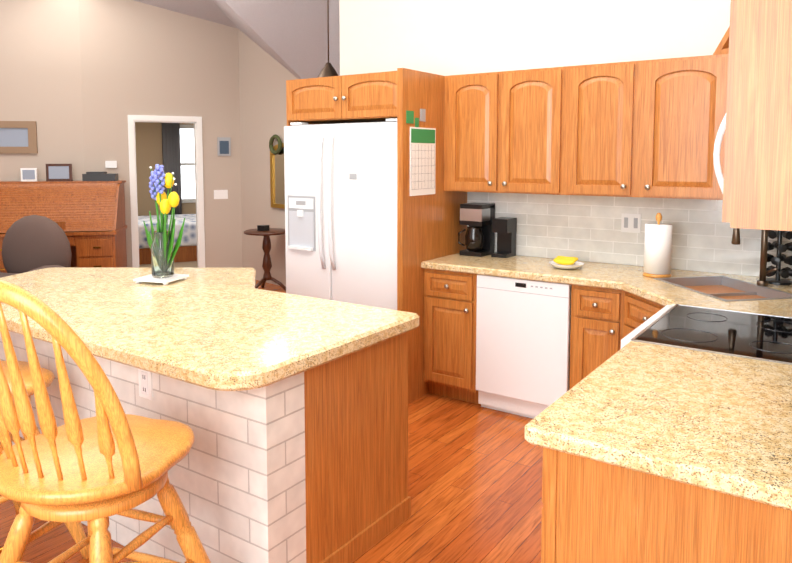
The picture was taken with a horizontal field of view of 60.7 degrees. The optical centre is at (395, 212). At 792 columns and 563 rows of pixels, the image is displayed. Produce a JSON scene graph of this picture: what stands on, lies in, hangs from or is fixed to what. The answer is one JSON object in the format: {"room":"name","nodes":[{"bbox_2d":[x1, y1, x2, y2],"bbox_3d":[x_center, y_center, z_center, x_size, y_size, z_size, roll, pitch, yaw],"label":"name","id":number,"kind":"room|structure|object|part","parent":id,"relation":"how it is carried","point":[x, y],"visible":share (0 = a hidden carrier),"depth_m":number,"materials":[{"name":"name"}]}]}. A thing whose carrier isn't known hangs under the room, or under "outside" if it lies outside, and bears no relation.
{"room":"kitchen","nodes":[
{"label":"kitchen","id":0,"kind":"room"},
{"bbox_2d":[0,0,84,180],"bbox_3d":[-5.977,-1.289,7.699,4.500,4.538,0.100,-1,5,-12],"label":"wall","id":1,"kind":"structure","parent":0,"point":[40,69],"depth_m":8.03,"materials":[{"name":"beige paint"}]},
{"bbox_2d":[0,121,37,152],"bbox_3d":[-4.526,-0.883,7.988,0.520,0.380,0.029,-1,5,-12],"label":"picture frame","id":2,"kind":"object","parent":1,"relation":"attached to","point":[18,136],"visible":0.96,"depth_m":8.00,"materials":[{"name":"brown wood"}]},
{"bbox_2d":[0,128,27,146],"bbox_3d":[-4.527,-0.883,7.992,0.234,0.220,0.251,3,6,34],"label":"photo","id":3,"kind":"object","parent":2,"relation":"attached to","point":[9,137],"depth_m":7.99,"materials":[{"name":"grey paper"}]},
{"bbox_2d":[79,0,242,267],"bbox_3d":[-2.940,-0.913,8.623,1.887,3.638,0.100,-2,5,-25],"label":"wall","id":4,"kind":"structure","parent":0,"point":[138,58],"depth_m":8.51,"materials":[{"name":"beige paint"}]},
{"bbox_2d":[105,161,116,167],"bbox_3d":[-3.501,-0.587,8.312,0.130,0.085,0.024,-2,5,-25],"label":"thermostat","id":5,"kind":"object","parent":4,"relation":"attached to","point":[110,164],"visible":0.93,"depth_m":8.30,"materials":[{"name":"white plastic"}]},
{"bbox_2d":[128,115,204,267],"bbox_3d":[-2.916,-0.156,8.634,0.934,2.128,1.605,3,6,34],"label":"door frame","id":6,"kind":"structure","parent":4,"relation":"attached to","point":[198,150],"depth_m":8.59,"materials":[{"name":"white wood"}]},
{"bbox_2d":[214,190,227,198],"bbox_3d":[-2.310,-0.233,8.922,0.180,0.120,0.006,-2,5,-25],"label":"switch plate","id":7,"kind":"object","parent":4,"relation":"attached to","point":[220,194],"visible":1,"depth_m":8.92,"materials":[{"name":"white plastic"}]},
{"bbox_2d":[217,137,230,155],"bbox_3d":[-2.258,-0.860,8.886,0.170,0.240,0.022,-2,5,-25],"label":"framed picture","id":8,"kind":"object","parent":4,"relation":"attached to","point":[223,146],"visible":1,"depth_m":8.88,"materials":[{"name":"grey plastic"}]},
{"bbox_2d":[219,141,228,153],"bbox_3d":[-2.258,-0.849,8.887,0.079,0.170,0.115,3,6,34],"label":"photo","id":9,"kind":"object","parent":8,"relation":"attached to","point":[223,145],"depth_m":8.88,"materials":[{"name":"blue paper"}]},
{"bbox_2d":[151,231,173,277],"bbox_3d":[-1.290,0.231,3.736,0.120,0.250,0.120,3,6,34],"label":"jar","id":10,"kind":"object","parent":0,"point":[162,264],"depth_m":3.69,"materials":[{"name":"clear glass"}]},
{"bbox_2d":[135,122,195,215],"bbox_3d":[-3.059,-0.562,10.707,3.737,2.600,3.700,-2,5,-25],"label":"wall","id":11,"kind":"structure","parent":0,"point":[148,137],"depth_m":11.99,"materials":[{"name":"beige paint"}]},
{"bbox_2d":[180,125,195,202],"bbox_3d":[-3.527,-0.883,12.381,0.960,1.410,0.040,-2,5,-25],"label":"bedroom window","id":12,"kind":"structure","parent":11,"relation":"in","point":[187,153],"depth_m":12.26,"materials":[{"name":"white glass"}]},
{"bbox_2d":[139,261,196,267],"bbox_3d":[-3.038,0.732,10.767,3.537,0.012,3.600,-2,5,-25],"label":"floor","id":13,"kind":"structure","parent":0,"point":[191,264],"depth_m":9.99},
{"bbox_2d":[138,214,196,264],"bbox_3d":[-3.937,0.159,10.790,1.900,1.150,1.700,-2,5,-25],"label":"bed","id":14,"kind":"object","parent":13,"relation":"on","point":[187,250],"depth_m":10.29,"materials":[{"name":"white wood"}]},
{"bbox_2d":[138,214,196,248],"bbox_3d":[-3.915,0.298,10.812,2.267,0.370,2.358,3,6,34],"label":"quilt","id":15,"kind":"object","parent":14,"relation":"on","point":[189,236],"depth_m":10.29,"materials":[{"name":"white fabric"}]},
{"bbox_3d":[-4.010,0.160,10.783,2.311,1.150,2.402,3,6,34],"label":"frame","id":16,"kind":"part","parent":14,"relation":"part of","materials":[{"name":"brown wood"}]},
{"bbox_2d":[134,0,339,78],"bbox_3d":[-4.410,-2.190,4.794,13.320,2.271,9.370,3,6,34],"label":"ceiling","id":17,"kind":"structure","parent":0,"point":[291,36],"depth_m":7.08,"materials":[{"name":"paint"}]},
{"bbox_2d":[317,0,337,77],"bbox_3d":[-0.590,-1.955,5.852,0.340,1.969,0.340,3,6,34],"label":"pendant lamp","id":18,"kind":"object","parent":17,"relation":"hanging from","point":[328,70],"visible":0.35,"depth_m":5.87,"materials":[{"name":"brown metal"}]},
{"bbox_2d":[238,29,297,286],"bbox_3d":[0.207,-0.577,6.684,0.100,3.284,6.500,-4,6,-43],"label":"wall","id":19,"kind":"structure","parent":0,"point":[264,76],"depth_m":8.65,"materials":[{"name":"beige paint"}]},
{"bbox_2d":[269,134,284,208],"bbox_3d":[-1.359,-0.492,8.219,0.070,0.905,0.620,-4,6,-43],"label":"mirror","id":20,"kind":"object","parent":19,"relation":"attached to","point":[277,187],"visible":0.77,"depth_m":8.35,"materials":[{"name":"brown mirror"}]},
{"bbox_3d":[-1.343,-0.441,8.239,0.509,0.700,0.112,3,6,34],"label":"glass","id":21,"kind":"part","parent":20,"relation":"part of","materials":[{"name":"white"}]},
{"bbox_2d":[0,280,542,562],"bbox_3d":[-1.982,1.085,7.119,15.000,0.100,15.500,3,6,34],"label":"floor","id":22,"kind":"structure","parent":0,"point":[474,482],"depth_m":3.21,"materials":[{"name":"brown wood"}]},
{"bbox_2d":[0,215,71,277],"bbox_3d":[-3.479,0.563,6.012,1.176,1.020,1.110,3,6,34],"label":"office chair","id":23,"kind":"object","parent":22,"relation":"on","point":[33,242],"visible":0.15,"depth_m":6.23,"materials":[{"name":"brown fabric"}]},
{"bbox_2d":[0,361,88,558],"bbox_3d":[-1.646,0.750,2.619,0.632,1.313,0.644,3,6,34],"label":"bar stool","id":24,"kind":"object","parent":22,"relation":"on","point":[76,531],"visible":0.17,"depth_m":2.70,"materials":[{"name":"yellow wood"}]},
{"bbox_2d":[54,221,65,230],"bbox_3d":[-3.690,0.560,7.103,0.440,0.950,0.405,-2,5,-24],"label":"desk chair","id":25,"kind":"object","parent":22,"relation":"on","point":[62,224],"visible":0.08,"depth_m":6.96,"materials":[{"name":"brown wood"}]},
{"bbox_2d":[0,180,126,272],"bbox_3d":[-3.902,0.299,7.805,1.400,1.295,0.735,-1,5,-12],"label":"desk","id":26,"kind":"object","parent":22,"relation":"on","point":[91,214],"visible":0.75,"depth_m":7.66,"materials":[{"name":"brown wood"}]},
{"bbox_2d":[20,168,36,180],"bbox_3d":[-4.275,-0.435,7.879,0.170,0.154,0.027,-1,5,-13],"label":"framed picture","id":27,"kind":"object","parent":26,"relation":"on","point":[27,174],"depth_m":7.87,"materials":[{"name":"white wood"}]},
{"bbox_2d":[46,164,72,180],"bbox_3d":[-3.958,-0.466,7.950,0.280,0.204,0.033,-1,5,-13],"label":"framed picture","id":28,"kind":"object","parent":26,"relation":"on","point":[58,172],"depth_m":7.94,"materials":[{"name":"brown wood"}]},
{"bbox_2d":[82,172,118,180],"bbox_3d":[-3.523,-0.428,8.070,0.360,0.109,0.220,-1,5,-12],"label":"radio","id":29,"kind":"object","parent":26,"relation":"on","point":[96,176],"visible":1,"depth_m":7.97,"materials":[{"name":"grey plastic"}]},
{"bbox_2d":[0,280,210,562],"bbox_3d":[-0.899,0.799,2.019,0.621,1.313,0.637,2,5,19],"label":"bar stool","id":30,"kind":"object","parent":22,"relation":"on","point":[111,458],"visible":1,"depth_m":1.83,"materials":[{"name":"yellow wood"}]},
{"bbox_2d":[0,332,410,562],"bbox_3d":[-1.077,0.897,3.514,2.462,0.860,1.304,3,6,34],"label":"kitchen island","id":31,"kind":"object","parent":22,"relation":"on","point":[290,410],"depth_m":2.55,"materials":[{"name":"tile"}]},
{"bbox_2d":[138,368,152,399],"bbox_3d":[-0.979,0.667,2.639,0.080,0.120,0.009,3,6,34],"label":"outlet","id":32,"kind":"object","parent":31,"relation":"attached to","point":[145,378],"depth_m":2.63,"materials":[{"name":"white plastic"}]},
{"bbox_2d":[0,267,418,398],"bbox_3d":[-1.123,0.438,3.447,2.580,0.063,1.526,3,6,34],"label":"island countertop","id":33,"kind":"structure","parent":31,"relation":"on","point":[211,329],"depth_m":2.80,"materials":[{"name":"beige stone"}]},
{"bbox_2d":[133,164,188,284],"bbox_3d":[-1.295,0.059,3.714,0.324,0.646,0.265,3,6,34],"label":"flower vase","id":34,"kind":"object","parent":33,"relation":"on","point":[163,249],"visible":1,"depth_m":3.69,"materials":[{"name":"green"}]},
{"bbox_2d":[244,225,285,290],"bbox_3d":[-1.550,0.552,8.122,0.540,0.800,0.540,3,6,34],"label":"side table","id":35,"kind":"object","parent":22,"relation":"on","point":[266,231],"visible":0.92,"depth_m":8.07,"materials":[{"name":"brown wood"}]},
{"bbox_2d":[284,119,396,309],"bbox_3d":[-0.195,0.283,4.923,1.000,1.855,0.858,3,6,34],"label":"fridge","id":36,"kind":"object","parent":22,"relation":"on","point":[340,179],"visible":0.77,"depth_m":4.57,"materials":[{"name":"white metal"}]},
{"bbox_3d":[-0.672,-0.062,4.784,0.230,0.075,0.004,3,6,34],"label":"dispenser panel","id":37,"kind":"part","parent":36,"relation":"part of","materials":[{"name":"white plastic"}]},
{"bbox_3d":[-0.670,0.078,4.798,0.260,0.385,0.005,3,6,34],"label":"dispenser frame","id":38,"kind":"part","parent":36,"relation":"part of","materials":[{"name":"grey plastic"}]},
{"bbox_2d":[422,72,473,401],"bbox_3d":[0.513,0.155,4.613,0.347,2.160,0.622,3,6,34],"label":"tall cabinet","id":39,"kind":"object","parent":22,"relation":"on","point":[448,101],"depth_m":4.52,"materials":[{"name":"brown wood"}]},
{"bbox_2d":[406,109,435,195],"bbox_3d":[0.166,-0.390,4.405,0.006,0.560,0.350,3,6,34],"label":"calendar","id":40,"kind":"object","parent":39,"relation":"attached to","point":[422,157],"visible":1,"depth_m":4.41,"materials":[{"name":"white paper"}]},
{"bbox_2d":[476,274,571,418],"bbox_3d":[0.920,0.822,4.363,0.602,0.871,0.588,3,6,34],"label":"dishwasher","id":41,"kind":"object","parent":22,"relation":"on","point":[523,330],"visible":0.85,"depth_m":4.12,"materials":[{"name":"white metal"}]},
{"bbox_2d":[470,65,581,404],"bbox_3d":[0.931,0.179,4.327,0.666,2.160,0.622,3,6,34],"label":"tall cabinet","id":42,"kind":"object","parent":22,"relation":"on","point":[526,121],"depth_m":4.35,"materials":[{"name":"brown wood"}]},
{"bbox_2d":[397,260,709,311],"bbox_3d":[1.243,0.399,3.865,2.466,0.045,1.058,3,6,34],"label":"countertop","id":43,"kind":"structure","parent":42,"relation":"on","point":[647,294],"depth_m":3.85,"materials":[{"name":"beige stone"}]},
{"bbox_2d":[458,202,494,256],"bbox_3d":[0.565,0.121,4.771,0.174,0.360,0.236,3,6,34],"label":"coffee maker","id":44,"kind":"object","parent":43,"relation":"on","point":[477,218],"visible":0.98,"depth_m":4.72,"materials":[{"name":"black plastic"}]},
{"bbox_2d":[491,217,516,257],"bbox_3d":[0.750,0.175,4.701,0.114,0.265,0.162,3,6,34],"label":"brewer","id":45,"kind":"object","parent":43,"relation":"on","point":[504,229],"visible":0.9,"depth_m":4.68,"materials":[{"name":"black plastic"}]},
{"bbox_2d":[549,256,583,268],"bbox_3d":[1.059,0.315,4.206,0.216,0.066,0.216,3,6,34],"label":"fruit plate","id":46,"kind":"object","parent":43,"relation":"on","point":[563,262],"visible":1,"depth_m":4.20,"materials":[{"name":"white"}]},
{"bbox_3d":[1.059,0.332,4.208,0.216,0.032,0.216,3,6,34],"label":"dish","id":47,"kind":"part","parent":46,"relation":"part of","materials":[{"name":"white ceramic"}]},
{"bbox_2d":[643,213,671,277],"bbox_3d":[1.517,0.187,3.917,0.160,0.368,0.160,3,6,34],"label":"paper towel","id":48,"kind":"object","parent":43,"relation":"on","point":[657,249],"visible":1,"depth_m":3.86,"materials":[{"name":"white paper"}]},
{"bbox_2d":[653,276,791,301],"bbox_3d":[1.734,0.493,3.586,0.750,0.194,0.750,3,6,34],"label":"sink basin","id":49,"kind":"object","parent":43,"relation":"in","point":[709,288],"depth_m":3.61,"materials":[{"name":"silver metal"}]},
{"bbox_2d":[731,228,777,285],"bbox_3d":[1.900,0.120,3.569,0.217,0.552,0.170,3,6,34],"label":"faucet","id":50,"kind":"object","parent":43,"relation":"on","point":[762,281],"depth_m":3.59,"materials":[{"name":"brown metal"}]},
{"bbox_2d":[766,230,791,284],"bbox_3d":[2.097,0.216,3.703,0.166,0.345,0.166,3,6,34],"label":"pod carousel","id":51,"kind":"object","parent":43,"relation":"on","point":[780,257],"visible":0.69,"depth_m":3.67,"materials":[{"name":"black plastic"}]},
{"bbox_2d":[574,61,633,379],"bbox_3d":[1.311,0.200,4.067,0.257,2.160,0.622,3,6,34],"label":"tall cabinet","id":52,"kind":"object","parent":22,"relation":"on","point":[604,118],"depth_m":4.02,"materials":[{"name":"brown wood"}]},
{"bbox_2d":[598,320,674,359],"bbox_3d":[1.314,0.984,3.528,0.363,0.685,0.363,3,6,34],"label":"base cabinet","id":53,"kind":"object","parent":22,"relation":"on","point":[610,340],"depth_m":3.79,"materials":[{"name":"brown wood"}]},
{"bbox_2d":[541,452,791,562],"bbox_3d":[0.949,1.016,1.966,0.751,0.875,0.963,3,6,34],"label":"base cabinet","id":54,"kind":"object","parent":22,"relation":"on","point":[592,513],"depth_m":1.61,"materials":[{"name":"brown wood"}]},
{"bbox_2d":[638,55,717,323],"bbox_3d":[1.684,0.208,3.969,0.461,2.160,0.361,3,6,34],"label":"tall cabinet","id":55,"kind":"object","parent":22,"relation":"on","point":[679,123],"depth_m":3.81,"materials":[{"name":"brown wood"}]},
{"bbox_2d":[713,26,729,54],"bbox_3d":[1.889,-1.034,3.411,0.090,0.400,0.800,-1,5,-10],"label":"case","id":56,"kind":"object","parent":55,"relation":"on","point":[722,47],"visible":0.02,"depth_m":3.70,"materials":[{"name":"brown wood"}]},
{"bbox_2d":[621,304,791,364],"bbox_3d":[1.387,0.848,2.697,0.854,1.050,0.752,3,6,34],"label":"range","id":57,"kind":"object","parent":22,"relation":"on","point":[762,337],"visible":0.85,"depth_m":2.66,"materials":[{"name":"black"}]},
{"bbox_2d":[706,0,791,479],"bbox_3d":[1.128,0.383,1.816,0.346,2.160,0.919,3,6,34],"label":"tall cabinet","id":58,"kind":"object","parent":22,"relation":"on","point":[749,401],"depth_m":1.54,"materials":[{"name":"brown wood"}]},
{"bbox_2d":[524,341,791,515],"bbox_3d":[0.926,0.557,1.928,0.788,0.045,0.991,3,6,34],"label":"countertop","id":59,"kind":"structure","parent":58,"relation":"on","point":[640,410],"depth_m":1.74,"materials":[{"name":"beige stone"}]},
{"bbox_2d":[713,114,725,193],"bbox_3d":[1.521,-0.216,2.519,0.526,0.471,0.752,3,6,34],"label":"over-the-range microwave","id":60,"kind":"object","parent":58,"relation":"attached to","point":[716,153],"visible":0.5,"depth_m":2.41,"materials":[{"name":"white"}]},
{"bbox_2d":[339,0,791,279],"bbox_3d":[1.135,-0.913,4.553,3.790,4.300,0.120,3,6,34],"label":"wall","id":61,"kind":"structure","parent":0,"point":[449,37],"depth_m":4.66,"materials":[{"name":"white paint"}]},
{"bbox_2d":[467,192,791,278],"bbox_3d":[0.764,0.197,3.146,2.469,0.474,2.759,3,6,34],"label":"backsplash","id":62,"kind":"structure","parent":61,"relation":"attached to","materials":[{"name":"tile"}]},
{"bbox_2d":[621,213,640,232],"bbox_3d":[1.492,0.071,4.297,0.120,0.120,0.010,3,6,34],"label":"outlet","id":63,"kind":"object","parent":62,"relation":"attached to","point":[630,223],"visible":1,"depth_m":4.29,"materials":[{"name":"white plastic"}]},
{"bbox_2d":[714,128,717,142],"bbox_3d":[1.837,-0.432,3.389,0.338,0.755,0.339,3,6,34],"label":"upper cabinet","id":64,"kind":"object","parent":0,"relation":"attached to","point":[715,129],"depth_m":3.67,"materials":[{"name":"brown wood"}]},
{"bbox_3d":[-3.596,-1.686,12.193,0.796,0.024,1.354,3,6,34],"label":"curtain rod","id":65,"kind":"object","parent":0,"visible":0},
{"bbox_2d":[161,123,181,214],"bbox_3d":[-3.999,-0.639,12.083,0.305,2.030,0.055,-2,5,-25],"label":"curtain","id":66,"kind":"object","parent":65,"relation":"hanging from","point":[171,158],"visible":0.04,"depth_m":12.06,"materials":[{"name":"grey fabric"}]}
]}

